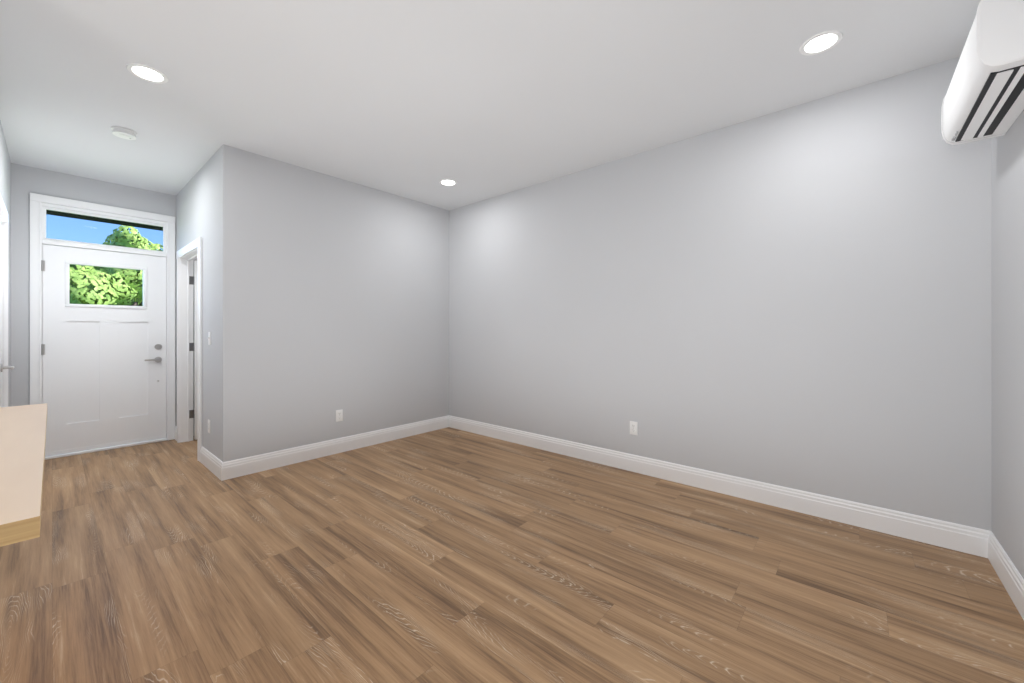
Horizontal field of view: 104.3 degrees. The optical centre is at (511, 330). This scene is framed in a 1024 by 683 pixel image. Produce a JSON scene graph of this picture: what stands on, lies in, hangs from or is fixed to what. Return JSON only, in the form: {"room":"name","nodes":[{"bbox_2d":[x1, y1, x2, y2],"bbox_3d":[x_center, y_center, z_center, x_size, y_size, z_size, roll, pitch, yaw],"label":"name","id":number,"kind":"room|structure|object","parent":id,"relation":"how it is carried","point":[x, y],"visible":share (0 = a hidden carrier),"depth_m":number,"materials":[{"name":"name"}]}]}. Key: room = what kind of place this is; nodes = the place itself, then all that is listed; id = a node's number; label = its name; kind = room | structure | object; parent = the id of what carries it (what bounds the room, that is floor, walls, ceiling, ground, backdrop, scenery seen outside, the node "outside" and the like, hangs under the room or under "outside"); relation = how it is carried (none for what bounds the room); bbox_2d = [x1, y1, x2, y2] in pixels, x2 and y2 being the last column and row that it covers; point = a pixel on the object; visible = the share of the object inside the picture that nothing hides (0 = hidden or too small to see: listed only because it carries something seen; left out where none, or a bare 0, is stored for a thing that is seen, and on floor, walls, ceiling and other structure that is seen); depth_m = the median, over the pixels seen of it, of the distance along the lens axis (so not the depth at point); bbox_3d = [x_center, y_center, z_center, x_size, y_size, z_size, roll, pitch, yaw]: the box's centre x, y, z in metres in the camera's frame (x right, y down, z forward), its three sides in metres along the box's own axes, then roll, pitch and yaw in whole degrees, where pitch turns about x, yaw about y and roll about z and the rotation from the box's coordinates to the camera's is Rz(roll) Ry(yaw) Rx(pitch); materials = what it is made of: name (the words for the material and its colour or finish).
{"room":"empty living room","nodes":[
{"label":"empty living room","id":0,"kind":"room"},
{"bbox_2d":[0,120,10,406],"bbox_3d":[-3.465,-0.150,2.598,2.960,2.740,0.120,0,0,41],"label":"wall","id":1,"kind":"structure","parent":0,"point":[5,176],"depth_m":3.40,"materials":[{"name":"paint"}]},
{"bbox_2d":[0,193,7,406],"bbox_3d":[-3.597,0.158,2.728,0.970,2.125,0.143,0,0,41],"label":"door frame","id":2,"kind":"structure","parent":1,"relation":"attached to","point":[3,213],"depth_m":3.04,"materials":[{"name":"white wood"}]},
{"bbox_2d":[0,221,13,406],"bbox_3d":[-3.561,0.197,2.769,0.804,2.023,0.099,0,0,41],"label":"hall door","id":3,"kind":"structure","parent":1,"relation":"in","point":[2,367],"depth_m":2.97,"materials":[{"name":"white wood"}]},
{"bbox_2d":[11,163,196,435],"bbox_3d":[-3.442,-0.150,4.999,0.150,2.740,3.780,0,0,41],"label":"wall","id":4,"kind":"structure","parent":0,"point":[26,181],"depth_m":3.69,"materials":[{"name":"paint"}]},
{"bbox_2d":[30,193,174,459],"bbox_3d":[-4.179,-0.028,4.128,0.174,2.495,1.042,0,0,41],"label":"door frame","id":5,"kind":"structure","parent":4,"relation":"attached to","point":[66,226],"depth_m":4.02,"materials":[{"name":"white wood"}]},
{"bbox_2d":[41,244,165,456],"bbox_3d":[-4.138,0.192,4.082,0.099,2.009,0.908,0,0,41],"label":"front door","id":6,"kind":"structure","parent":4,"relation":"in","point":[103,349],"depth_m":4.05,"materials":[{"name":"white wood"}]},
{"bbox_2d":[176,149,218,458],"bbox_3d":[-3.077,-0.150,3.946,1.780,2.740,0.110,0,0,41],"label":"wall","id":7,"kind":"structure","parent":0,"point":[197,205],"depth_m":3.58,"materials":[{"name":"paint"}]},
{"bbox_2d":[180,249,196,442],"bbox_3d":[-3.232,0.208,4.081,0.928,2.024,0.112,0,0,41],"label":"door frame","id":8,"kind":"structure","parent":7,"relation":"attached to","point":[186,354],"depth_m":4.36,"materials":[{"name":"white wood"}]},
{"bbox_2d":[176,237,201,461],"bbox_3d":[-3.276,0.177,4.030,1.050,2.085,0.024,0,0,41],"label":"door frame","id":9,"kind":"structure","parent":7,"relation":"attached to","point":[190,247],"depth_m":3.72,"materials":[{"name":"white wood"}]},
{"bbox_2d":[189,261,196,439],"bbox_3d":[-3.221,0.218,4.711,0.088,1.980,0.928,0,0,41],"label":"closet door","id":10,"kind":"structure","parent":7,"relation":"in","point":[192,346],"depth_m":4.41,"materials":[{"name":"white wood"}]},
{"bbox_2d":[208,332,210,344],"bbox_3d":[-2.673,0.070,3.512,0.070,0.115,0.016,0,0,41],"label":"light switch","id":11,"kind":"object","parent":7,"relation":"attached to","point":[209,338],"visible":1,"depth_m":3.51,"materials":[{"name":"white plastic"}]},
{"bbox_2d":[201,446,217,476],"bbox_3d":[-2.625,1.147,3.472,0.665,0.145,0.015,0,0,41],"label":"baseboard","id":12,"kind":"structure","parent":7,"relation":"attached to","point":[209,460],"depth_m":3.49,"materials":[{"name":"white wood"}]},
{"bbox_2d":[219,144,448,461],"bbox_3d":[-1.619,-0.150,4.186,0.110,2.740,2.382,0,0,41],"label":"wall","id":13,"kind":"structure","parent":0,"point":[333,294],"depth_m":3.85,"materials":[{"name":"paint"}]},
{"bbox_2d":[217,415,448,480],"bbox_3d":[-1.582,1.147,4.134,0.015,0.145,2.382,0,0,41],"label":"baseboard","id":14,"kind":"structure","parent":13,"relation":"attached to","point":[231,469],"depth_m":3.83,"materials":[{"name":"white wood"}]},
{"bbox_2d":[336,409,342,421],"bbox_3d":[-1.724,0.850,3.975,0.008,0.115,0.070,0,0,41],"label":"electrical outlet","id":15,"kind":"object","parent":13,"relation":"attached to","point":[339,415],"visible":1,"depth_m":3.97,"materials":[{"name":"white plastic"}]},
{"bbox_2d":[0,0,980,209],"bbox_3d":[-1.970,-1.560,1.769,6.625,0.080,6.735,0,0,41],"label":"ceiling","id":16,"kind":"structure","parent":0,"point":[476,100],"depth_m":2.39,"materials":[{"name":"paint"}]},
{"bbox_2d":[111,126,136,139],"bbox_3d":[-2.954,-1.500,3.035,0.144,0.041,0.144,0,0,41],"label":"smoke detector","id":17,"kind":"object","parent":16,"relation":"attached to","point":[124,133],"visible":0.96,"depth_m":3.01,"materials":[{"name":"white plastic"}]},
{"bbox_2d":[126,63,167,83],"bbox_3d":[-2.154,-1.517,2.355,0.184,0.006,0.184,0,0,41],"label":"recessed light","id":18,"kind":"object","parent":16,"relation":"in","point":[147,73],"visible":1,"depth_m":2.35,"materials":[{"name":"white plastic"}]},
{"bbox_2d":[439,179,456,185],"bbox_3d":[-0.654,-1.517,4.086,0.184,0.006,0.184,0,0,41],"label":"recessed light","id":19,"kind":"object","parent":16,"relation":"in","point":[448,182],"visible":1,"depth_m":4.08,"materials":[{"name":"white plastic"}]},
{"bbox_2d":[799,30,842,55],"bbox_3d":[1.632,-1.517,2.106,0.184,0.006,0.184,0,0,41],"label":"recessed light","id":20,"kind":"object","parent":16,"relation":"in","point":[821,42],"visible":1,"depth_m":2.10,"materials":[{"name":"white plastic"}]},
{"bbox_2d":[0,427,1023,682],"bbox_3d":[-1.970,1.250,1.769,6.625,0.060,6.735,0,0,41],"label":"floor","id":21,"kind":"structure","parent":0,"point":[448,555],"depth_m":1.93,"materials":[{"name":"brown wood"}]},
{"bbox_2d":[0,403,46,546],"bbox_3d":[-1.640,0.770,0.975,1.625,0.900,0.646,0,0,41],"label":"countertop","id":22,"kind":"structure","parent":21,"relation":"on","point":[22,440],"depth_m":0.91,"materials":[{"name":"wood"}]},
{"bbox_2d":[449,56,991,530],"bbox_3d":[0.199,-0.150,4.266,6.615,2.740,0.120,0,0,41],"label":"wall","id":23,"kind":"structure","parent":0,"point":[797,296],"depth_m":2.80,"materials":[{"name":"paint"}]},
{"bbox_2d":[630,421,637,434],"bbox_3d":[1.051,0.845,3.443,0.070,0.115,0.008,0,0,41],"label":"electrical outlet","id":24,"kind":"object","parent":23,"relation":"attached to","point":[633,428],"visible":1,"depth_m":3.44,"materials":[{"name":"white plastic"}]},
{"bbox_2d":[449,415,984,556],"bbox_3d":[0.869,1.147,3.596,4.425,0.145,0.015,0,0,41],"label":"baseboard","id":25,"kind":"structure","parent":23,"relation":"attached to","point":[965,539],"depth_m":2.79,"materials":[{"name":"white wood"}]},
{"bbox_2d":[992,110,1023,578],"bbox_3d":[0.449,-0.150,-0.406,0.120,2.740,6.615,0,0,41],"label":"wall","id":26,"kind":"structure","parent":0,"point":[1008,339],"depth_m":1.90,"materials":[{"name":"paint"}]},
{"bbox_2d":[941,0,1023,144],"bbox_3d":[2.053,-1.092,1.702,0.211,0.296,0.821,0,0,41],"label":"air conditioner unit","id":27,"kind":"object","parent":26,"relation":"attached to","point":[983,99],"visible":1,"depth_m":1.57,"materials":[{"name":"white plastic"}]},
{"bbox_2d":[985,530,1023,619],"bbox_3d":[0.437,1.147,-0.316,0.015,0.145,6.495,0,0,41],"label":"baseboard","id":28,"kind":"structure","parent":26,"relation":"attached to","point":[1010,577],"depth_m":1.88,"materials":[{"name":"white wood"}]}
]}

